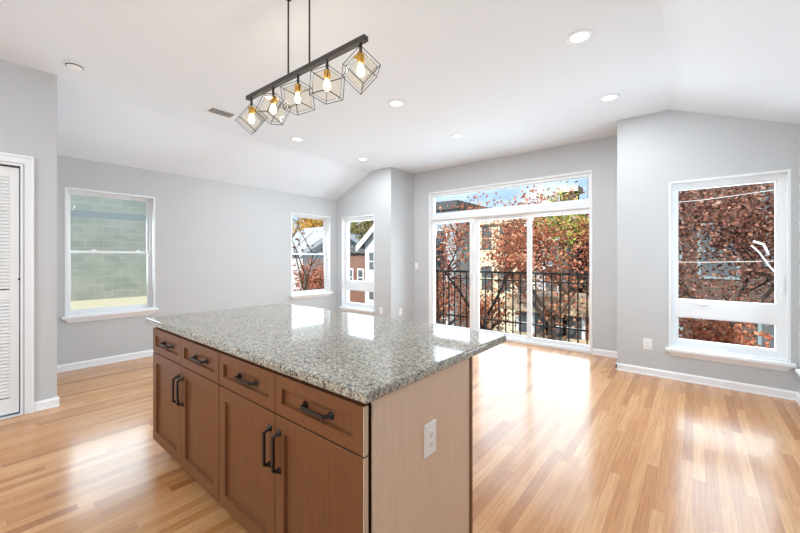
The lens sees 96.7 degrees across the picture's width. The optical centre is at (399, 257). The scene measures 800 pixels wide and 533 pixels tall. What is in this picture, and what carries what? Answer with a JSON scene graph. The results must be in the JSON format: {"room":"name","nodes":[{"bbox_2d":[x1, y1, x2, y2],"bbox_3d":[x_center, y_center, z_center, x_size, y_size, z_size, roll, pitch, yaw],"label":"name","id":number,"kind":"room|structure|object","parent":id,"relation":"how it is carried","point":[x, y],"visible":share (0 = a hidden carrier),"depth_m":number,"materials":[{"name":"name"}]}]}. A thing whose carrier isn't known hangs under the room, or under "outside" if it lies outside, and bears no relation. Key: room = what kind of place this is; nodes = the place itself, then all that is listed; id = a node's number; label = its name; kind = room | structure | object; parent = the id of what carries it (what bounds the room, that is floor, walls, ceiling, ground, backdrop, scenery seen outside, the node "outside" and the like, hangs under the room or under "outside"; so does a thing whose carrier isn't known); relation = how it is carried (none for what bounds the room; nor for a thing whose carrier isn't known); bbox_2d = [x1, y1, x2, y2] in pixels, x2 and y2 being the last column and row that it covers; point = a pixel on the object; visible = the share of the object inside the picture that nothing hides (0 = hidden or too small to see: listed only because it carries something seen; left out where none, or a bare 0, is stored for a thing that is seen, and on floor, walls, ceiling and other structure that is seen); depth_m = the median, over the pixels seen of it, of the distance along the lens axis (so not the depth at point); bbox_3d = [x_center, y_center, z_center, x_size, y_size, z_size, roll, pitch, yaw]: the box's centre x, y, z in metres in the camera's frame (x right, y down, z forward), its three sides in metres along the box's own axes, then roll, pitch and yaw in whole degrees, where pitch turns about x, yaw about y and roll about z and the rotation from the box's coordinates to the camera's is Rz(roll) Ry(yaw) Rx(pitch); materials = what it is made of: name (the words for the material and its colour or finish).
{"room":"kitchen","nodes":[
{"label":"kitchen","id":0,"kind":"room"},
{"bbox_2d":[0,59,56,413],"bbox_3d":[-4.251,-0.163,1.888,0.160,2.985,3.500,0,0,40],"label":"wall","id":1,"kind":"structure","parent":0,"point":[28,96],"depth_m":3.11,"materials":[{"name":"grey paint"}]},
{"bbox_2d":[0,164,19,415],"bbox_3d":[-3.531,0.266,2.706,0.048,2.089,0.878,0,0,40],"label":"door","id":2,"kind":"structure","parent":1,"relation":"in","point":[9,175],"depth_m":2.99,"materials":[{"name":"white paint"}]},
{"bbox_2d":[0,152,33,419],"bbox_3d":[-3.549,0.230,2.717,0.186,2.200,1.036,0,0,40],"label":"trim","id":3,"kind":"structure","parent":1,"relation":"attached to","point":[28,161],"depth_m":3.04,"materials":[{"name":"white paint"}]},
{"bbox_2d":[34,396,59,411],"bbox_3d":[-3.606,1.288,3.543,1.308,0.083,0.162,0,0,40],"label":"baseboard","id":4,"kind":"structure","parent":1,"relation":"attached to","point":[41,405],"depth_m":3.12,"materials":[{"name":"white paint"}]},
{"bbox_2d":[57,155,335,364],"bbox_3d":[-3.870,0.052,4.375,0.160,2.555,7.820,0,0,40],"label":"wall","id":5,"kind":"structure","parent":0,"point":[219,245],"depth_m":5.27,"materials":[{"name":"grey paint"}]},
{"bbox_2d":[57,349,153,372],"bbox_3d":[-2.688,1.288,5.668,0.018,0.083,4.320,0,0,40],"label":"baseboard","id":6,"kind":"structure","parent":5,"relation":"attached to","point":[124,357],"depth_m":4.43,"materials":[{"name":"white paint"}]},
{"bbox_2d":[61,187,158,322],"bbox_3d":[-3.690,-0.033,4.559,0.225,1.605,0.967,0,0,40],"label":"window","id":7,"kind":"structure","parent":5,"relation":"in","point":[102,313],"depth_m":4.55,"materials":[{"name":"white plastic"}]},
{"bbox_2d":[290,212,332,299],"bbox_3d":[-1.752,-0.033,6.906,0.225,1.605,0.966,0,0,40],"label":"window","id":8,"kind":"structure","parent":5,"relation":"in","point":[295,295],"depth_m":7.13,"materials":[{"name":"white plastic"}]},
{"bbox_2d":[336,167,396,319],"bbox_3d":[-0.690,-0.163,6.924,1.500,2.985,0.160,0,0,40],"label":"wall","id":9,"kind":"structure","parent":0,"point":[376,193],"depth_m":6.55,"materials":[{"name":"grey paint"}]},
{"bbox_2d":[339,214,374,314],"bbox_3d":[-0.793,0.125,6.979,0.966,1.890,0.225,0,0,40],"label":"window","id":10,"kind":"structure","parent":9,"relation":"in","point":[347,284],"depth_m":7.15,"materials":[{"name":"white plastic"}]},
{"bbox_2d":[0,0,799,199],"bbox_3d":[-1.110,-1.441,2.531,6.765,0.629,8.810,0,0,40],"label":"ceiling","id":11,"kind":"structure","parent":0,"point":[505,76],"depth_m":3.12,"materials":[{"name":"white paint"}]},
{"bbox_2d":[64,60,83,70],"bbox_3d":[-2.748,-1.617,3.001,0.124,0.036,0.124,0,0,40],"label":"smoke detector","id":12,"kind":"object","parent":11,"relation":"attached to","point":[73,65],"visible":1,"depth_m":2.97,"materials":[{"name":"white plastic"}]},
{"bbox_2d":[203,105,238,119],"bbox_3d":[-2.008,-1.630,3.992,0.220,0.010,0.310,0,0,40],"label":"ceiling vent","id":13,"kind":"object","parent":11,"relation":"in","point":[211,109],"visible":1,"depth_m":3.99,"materials":[{"name":"white plastic"}]},
{"bbox_2d":[290,137,303,141],"bbox_3d":[-1.412,-1.631,4.887,0.184,0.007,0.184,0,0,40],"label":"recessed light","id":14,"kind":"object","parent":11,"relation":"in","point":[298,139],"visible":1,"depth_m":4.89,"materials":[{"name":"white paint"}]},
{"bbox_2d":[235,0,380,134],"bbox_3d":[-0.622,-1.258,2.187,1.275,0.754,0.233,0,0,38],"label":"linear pendant","id":15,"kind":"object","parent":11,"relation":"hanging from","point":[359,41],"visible":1,"depth_m":2.12,"materials":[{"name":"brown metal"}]},
{"bbox_2d":[249,106,253,114],"bbox_3d":[-1.051,-1.046,2.517,0.038,0.056,0.038,0,0,38],"label":"socket","id":16,"kind":"object","parent":15,"relation":"attached to","point":[251,111],"depth_m":2.50,"materials":[{"name":"gold metal"}]},
{"bbox_2d":[270,95,275,104],"bbox_3d":[-0.839,-1.046,2.354,0.038,0.056,0.038,0,0,38],"label":"socket","id":17,"kind":"object","parent":15,"relation":"attached to","point":[272,96],"depth_m":2.34,"materials":[{"name":"gold metal"}]},
{"bbox_2d":[295,83,300,92],"bbox_3d":[-0.628,-1.046,2.192,0.038,0.056,0.038,0,0,38],"label":"socket","id":18,"kind":"object","parent":15,"relation":"attached to","point":[296,85],"depth_m":2.18,"materials":[{"name":"gold metal"}]},
{"bbox_2d":[324,69,329,80],"bbox_3d":[-0.416,-1.046,2.029,0.038,0.056,0.038,0,0,38],"label":"socket","id":19,"kind":"object","parent":15,"relation":"attached to","point":[327,70],"depth_m":2.01,"materials":[{"name":"gold metal"}]},
{"bbox_2d":[357,52,363,64],"bbox_3d":[-0.207,-1.046,1.868,0.038,0.056,0.038,0,0,38],"label":"socket","id":20,"kind":"object","parent":15,"relation":"attached to","point":[360,57],"depth_m":1.85,"materials":[{"name":"gold metal"}]},
{"bbox_2d":[358,157,367,160],"bbox_3d":[-0.611,-1.631,5.873,0.184,0.007,0.184,0,0,40],"label":"recessed light","id":21,"kind":"object","parent":11,"relation":"in","point":[361,158],"visible":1,"depth_m":5.88,"materials":[{"name":"white paint"}]},
{"bbox_2d":[388,99,404,106],"bbox_3d":[-0.039,-1.631,3.754,0.184,0.007,0.184,0,0,40],"label":"recessed light","id":22,"kind":"object","parent":11,"relation":"in","point":[395,102],"visible":1,"depth_m":3.75,"materials":[{"name":"white paint"}]},
{"bbox_2d":[451,133,464,137],"bbox_3d":[0.774,-1.631,4.755,0.184,0.007,0.184,0,0,40],"label":"recessed light","id":23,"kind":"object","parent":11,"relation":"in","point":[458,135],"visible":1,"depth_m":4.73,"materials":[{"name":"white paint"}]},
{"bbox_2d":[566,29,592,44],"bbox_3d":[1.326,-1.631,2.627,0.184,0.007,0.184,0,0,40],"label":"recessed light","id":24,"kind":"object","parent":11,"relation":"in","point":[580,36],"visible":1,"depth_m":2.62,"materials":[{"name":"white paint"}]},
{"bbox_2d":[599,93,619,101],"bbox_3d":[2.133,-1.631,3.621,0.184,0.007,0.184,0,0,40],"label":"recessed light","id":25,"kind":"object","parent":11,"relation":"in","point":[609,97],"visible":1,"depth_m":3.61,"materials":[{"name":"white paint"}]},
{"bbox_2d":[0,341,799,532],"bbox_3d":[-1.110,1.390,2.531,6.765,0.120,8.810,0,0,40],"label":"floor","id":26,"kind":"structure","parent":0,"point":[565,441],"depth_m":2.38,"materials":[{"name":"brown wood"}]},
{"bbox_2d":[153,327,222,502],"bbox_3d":[-1.089,0.891,2.303,0.988,0.878,0.664,0,0,40],"label":"base cabinet","id":27,"kind":"object","parent":26,"relation":"on","point":[186,384],"visible":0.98,"depth_m":2.03,"materials":[{"name":"brown wood"}]},
{"bbox_2d":[146,303,505,403],"bbox_3d":[-0.593,0.432,2.180,2.146,0.038,1.063,0,0,40],"label":"countertop","id":28,"kind":"structure","parent":27,"relation":"on","point":[365,359],"depth_m":1.74,"materials":[{"name":"stone"}]},
{"bbox_2d":[219,352,472,532],"bbox_3d":[-0.292,0.891,1.678,1.029,0.878,0.714,0,0,40],"label":"base cabinet","id":29,"kind":"object","parent":26,"relation":"on","point":[296,455],"visible":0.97,"depth_m":1.37,"materials":[{"name":"brown wood"}]},
{"bbox_2d":[424,419,435,458],"bbox_3d":[0.117,0.693,1.365,0.009,0.125,0.078,0,0,40],"label":"wall outlet","id":30,"kind":"object","parent":29,"relation":"attached to","point":[430,428],"visible":1,"depth_m":1.36,"materials":[{"name":"white plastic"}]},
{"bbox_2d":[428,428,433,448],"bbox_3d":[0.119,0.693,1.363,0.004,0.068,0.034,0,0,40],"label":"receptacle","id":31,"kind":"object","parent":30,"relation":"attached to","point":[430,430],"depth_m":1.36,"materials":[{"name":"white plastic"}]},
{"bbox_2d":[397,169,413,321],"bbox_3d":[0.091,-0.158,6.817,0.160,2.975,0.670,0,0,40],"label":"wall","id":32,"kind":"structure","parent":0,"point":[405,180],"depth_m":6.71,"materials":[{"name":"grey paint"}]},
{"bbox_2d":[414,135,616,353],"bbox_3d":[1.660,-0.163,5.852,3.490,2.985,0.160,0,0,40],"label":"wall","id":33,"kind":"structure","parent":0,"point":[599,156],"depth_m":5.08,"materials":[{"name":"grey paint"}]},
{"bbox_2d":[429,170,591,353],"bbox_3d":[1.654,0.055,5.859,2.752,2.550,0.178,0,0,40],"label":"door","id":34,"kind":"structure","parent":33,"relation":"in","point":[581,206],"depth_m":5.71,"materials":[{"name":"white plastic"}]},
{"bbox_2d":[617,110,798,391],"bbox_3d":[3.198,-0.163,3.831,1.455,2.985,0.160,0,0,40],"label":"wall","id":35,"kind":"structure","parent":0,"point":[655,150],"depth_m":3.94,"materials":[{"name":"grey paint"}]},
{"bbox_2d":[643,338,651,349],"bbox_3d":[2.813,0.978,4.039,0.085,0.125,0.009,0,0,40],"label":"wall outlet","id":36,"kind":"object","parent":35,"relation":"attached to","point":[647,343],"visible":1,"depth_m":4.04,"materials":[{"name":"white plastic"}]},
{"bbox_2d":[593,348,797,400],"bbox_3d":[1.980,1.288,5.097,4.945,0.083,0.598,0,0,40],"label":"baseboard","id":37,"kind":"structure","parent":35,"relation":"attached to","point":[743,387],"depth_m":3.73,"materials":[{"name":"white paint"}]},
{"bbox_2d":[665,169,795,371],"bbox_3d":[3.353,0.117,3.673,0.971,1.905,0.225,0,0,40],"label":"window","id":38,"kind":"structure","parent":35,"relation":"in","point":[778,314],"depth_m":3.58,"materials":[{"name":"white plastic"}]},
{"bbox_2d":[799,123,799,392],"bbox_3d":[1.303,0.032,0.267,0.160,2.595,8.070,0,0,40],"label":"wall","id":39,"kind":"structure","parent":0,"point":[799,123],"depth_m":3.28,"materials":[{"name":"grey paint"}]},
{"bbox_2d":[796,392,799,405],"bbox_3d":[2.950,1.288,2.402,0.018,0.083,2.360,0,0,40],"label":"baseboard","id":40,"kind":"structure","parent":39,"relation":"attached to","point":[798,393],"depth_m":3.25,"materials":[{"name":"white paint"}]},
{"bbox_3d":[1.740,1.440,5.995,3.250,0.100,0.138,0,0,40],"label":"balcony slab","id":41,"kind":"object","parent":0,"visible":0},
{"bbox_2d":[436,270,588,344],"bbox_3d":[1.746,0.808,6.002,3.150,1.163,0.032,0,0,40],"label":"balcony railing","id":42,"kind":"object","parent":41,"relation":"on","point":[437,271],"visible":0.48,"depth_m":5.81,"materials":[{"name":"black metal"}]},
{"label":"outside","id":43,"kind":"structure","parent":0,"visible":0},
{"bbox_3d":[-47.920,5.930,17.546,83.750,0.200,46.050,0,0,40],"label":"ground","id":44,"kind":"structure","parent":43,"visible":0},
{"bbox_2d":[70,194,146,300],"bbox_3d":[-8.446,0.480,7.362,0.400,10.700,10.600,0,0,40],"label":"wall","id":45,"kind":"structure","parent":44,"relation":"on","point":[98,223],"depth_m":8.64,"materials":[{"name":"concrete"}]},
{"bbox_2d":[71,296,146,309],"bbox_3d":[-7.375,3.380,6.412,2.440,4.900,10.500,0,0,40],"label":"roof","id":46,"kind":"structure","parent":44,"relation":"on","point":[84,304],"depth_m":7.91,"materials":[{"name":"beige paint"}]},
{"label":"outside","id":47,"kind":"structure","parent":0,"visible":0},
{"bbox_3d":[28.555,5.930,58.153,150.000,0.200,113.950,0,0,40],"label":"ground","id":48,"kind":"structure","parent":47,"visible":0},
{"bbox_2d":[292,218,322,290],"bbox_3d":[-4.116,1.878,14.772,2.359,7.908,2.153,0,0,40],"label":"bare tree","id":49,"kind":"object","parent":48,"relation":"on","point":[298,222],"visible":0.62,"depth_m":14.75,"materials":[{"name":"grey plant"}]},
{"bbox_2d":[292,218,322,234],"bbox_3d":[-9.392,0.151,37.512,5.759,11.364,5.052,0,0,40],"label":"maple tree","id":50,"kind":"object","parent":48,"relation":"on","point":[312,223],"visible":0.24,"depth_m":35.95,"materials":[{"name":"yellow plant"}]},
{"bbox_2d":[292,255,323,290],"bbox_3d":[-4.372,2.813,17.872,3.684,6.044,2.595,0,0,40],"label":"maple tree","id":51,"kind":"object","parent":48,"relation":"on","point":[317,280],"visible":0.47,"depth_m":17.36,"materials":[{"name":"red plant"}]},
{"bbox_2d":[292,227,359,290],"bbox_3d":[-6.545,1.610,29.716,4.770,8.440,7.500,0,0,40],"label":"house","id":52,"kind":"structure","parent":48,"relation":"on","point":[316,238],"depth_m":26.82,"materials":[{"name":"white"}]},
{"bbox_2d":[350,245,364,302],"bbox_3d":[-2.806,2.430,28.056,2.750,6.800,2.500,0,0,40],"label":"brick house","id":53,"kind":"structure","parent":48,"relation":"on","point":[357,259],"depth_m":27.12,"materials":[{"name":"red brick"}]},
{"bbox_2d":[350,220,372,240],"bbox_3d":[-3.748,-0.499,47.348,7.863,12.669,7.383,0,0,40],"label":"tree","id":54,"kind":"object","parent":48,"relation":"on","point":[355,229],"visible":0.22,"depth_m":46.02,"materials":[{"name":"green plant"}]},
{"bbox_2d":[356,226,443,303],"bbox_3d":[-0.024,1.430,25.261,5.000,8.800,3.770,0,0,40],"label":"house","id":55,"kind":"structure","parent":48,"relation":"on","point":[366,243],"depth_m":25.08,"materials":[{"name":"white"}]},
{"bbox_2d":[436,206,464,282],"bbox_3d":[1.601,1.182,18.886,4.255,9.305,3.734,0,0,40],"label":"bare tree","id":56,"kind":"object","parent":48,"relation":"on","point":[441,233],"visible":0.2,"depth_m":18.45,"materials":[{"name":"red plant"}]},
{"bbox_2d":[436,258,469,327],"bbox_3d":[1.496,2.917,12.959,2.882,5.833,3.275,0,0,40],"label":"oak tree","id":57,"kind":"object","parent":48,"relation":"on","point":[445,286],"visible":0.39,"depth_m":12.47,"materials":[{"name":"red plant"}]},
{"bbox_2d":[436,200,487,327],"bbox_3d":[4.149,0.880,30.159,6.500,9.900,8.400,0,0,40],"label":"house","id":58,"kind":"structure","parent":48,"relation":"on","point":[443,205],"depth_m":25.83,"materials":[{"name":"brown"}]},
{"bbox_2d":[453,283,511,331],"bbox_3d":[3.478,3.408,15.190,2.852,4.855,2.824,0,0,40],"label":"maple tree","id":59,"kind":"object","parent":48,"relation":"on","point":[488,304],"visible":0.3,"depth_m":14.95,"materials":[{"name":"red plant"}]},
{"bbox_2d":[436,192,552,332],"bbox_3d":[2.187,1.918,9.220,3.237,7.830,2.729,0,0,40],"label":"oak tree","id":60,"kind":"object","parent":48,"relation":"on","point":[456,236],"visible":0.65,"depth_m":9.17,"materials":[{"name":"red plant"}]},
{"bbox_2d":[480,218,536,333],"bbox_3d":[9.963,1.405,27.305,6.100,8.850,7.400,0,0,40],"label":"house","id":61,"kind":"structure","parent":48,"relation":"on","point":[487,250],"depth_m":25.56,"materials":[{"name":"beige"}]},
{"bbox_2d":[480,180,588,343],"bbox_3d":[4.786,1.602,11.149,4.694,8.466,3.356,0,0,24],"label":"oak tree","id":62,"kind":"object","parent":48,"relation":"on","point":[537,236],"visible":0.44,"depth_m":10.94,"materials":[{"name":"red plant"}]},
{"bbox_2d":[506,290,588,340],"bbox_3d":[5.955,3.605,13.497,3.100,4.450,2.200,0,0,40],"label":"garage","id":63,"kind":"structure","parent":48,"relation":"on","point":[582,325],"depth_m":12.74,"materials":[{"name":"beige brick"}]},
{"bbox_2d":[514,331,588,344],"bbox_3d":[5.480,4.305,12.528,3.100,3.050,0.200,0,0,40],"label":"wall","id":64,"kind":"structure","parent":48,"relation":"on","point":[515,332],"depth_m":12.41,"materials":[{"name":"beige paint"}]},
{"bbox_2d":[524,185,587,292],"bbox_3d":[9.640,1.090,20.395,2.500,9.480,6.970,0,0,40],"label":"house","id":65,"kind":"structure","parent":48,"relation":"on","point":[576,188],"depth_m":18.21,"materials":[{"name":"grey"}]},
{"bbox_2d":[523,181,588,291],"bbox_3d":[7.195,1.194,15.841,3.479,9.278,2.561,0,0,-11],"label":"birch tree","id":66,"kind":"object","parent":48,"relation":"on","point":[567,218],"visible":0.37,"depth_m":15.49,"materials":[{"name":"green plant"}]},
{"bbox_2d":[588,182,774,348],"bbox_3d":[16.096,0.080,16.278,12.400,11.500,8.600,0,0,40],"label":"house","id":67,"kind":"structure","parent":48,"relation":"on","point":[760,340],"depth_m":13.96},
{"bbox_2d":[678,182,774,341],"bbox_3d":[7.213,1.545,7.714,3.867,8.575,5.369,0,0,-44],"label":"oak tree","id":68,"kind":"object","parent":48,"relation":"on","point":[740,224],"visible":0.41,"depth_m":7.62,"materials":[{"name":"red plant"}]},
{"bbox_2d":[678,293,774,348],"bbox_3d":[5.282,3.207,6.095,2.058,5.252,2.232,0,0,1],"label":"maple tree","id":69,"kind":"object","parent":48,"relation":"on","point":[716,335],"visible":0.3,"depth_m":5.91,"materials":[{"name":"red plant"}]},
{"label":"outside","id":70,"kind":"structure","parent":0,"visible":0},
{"bbox_2d":[751,240,774,272],"bbox_3d":[6.343,0.153,6.049,0.541,0.927,0.048,0,0,38],"label":"bracket","id":71,"kind":"object","parent":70,"point":[754,241],"visible":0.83,"depth_m":6.11,"materials":[{"name":"white metal"}]},
{"bbox_2d":[697,261,774,262],"bbox_3d":[5.956,0.045,6.429,4.200,0.082,0.012,0,0,40],"label":"utility wire","id":72,"kind":"object","parent":71,"relation":"attached to","point":[737,261],"visible":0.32,"depth_m":6.29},
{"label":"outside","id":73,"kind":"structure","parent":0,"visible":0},
{"bbox_2d":[678,190,772,202],"bbox_3d":[5.956,-1.170,6.429,4.201,0.252,0.012,0,0,40],"label":"utility wire","id":74,"kind":"object","parent":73,"point":[768,190],"visible":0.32,"depth_m":6.43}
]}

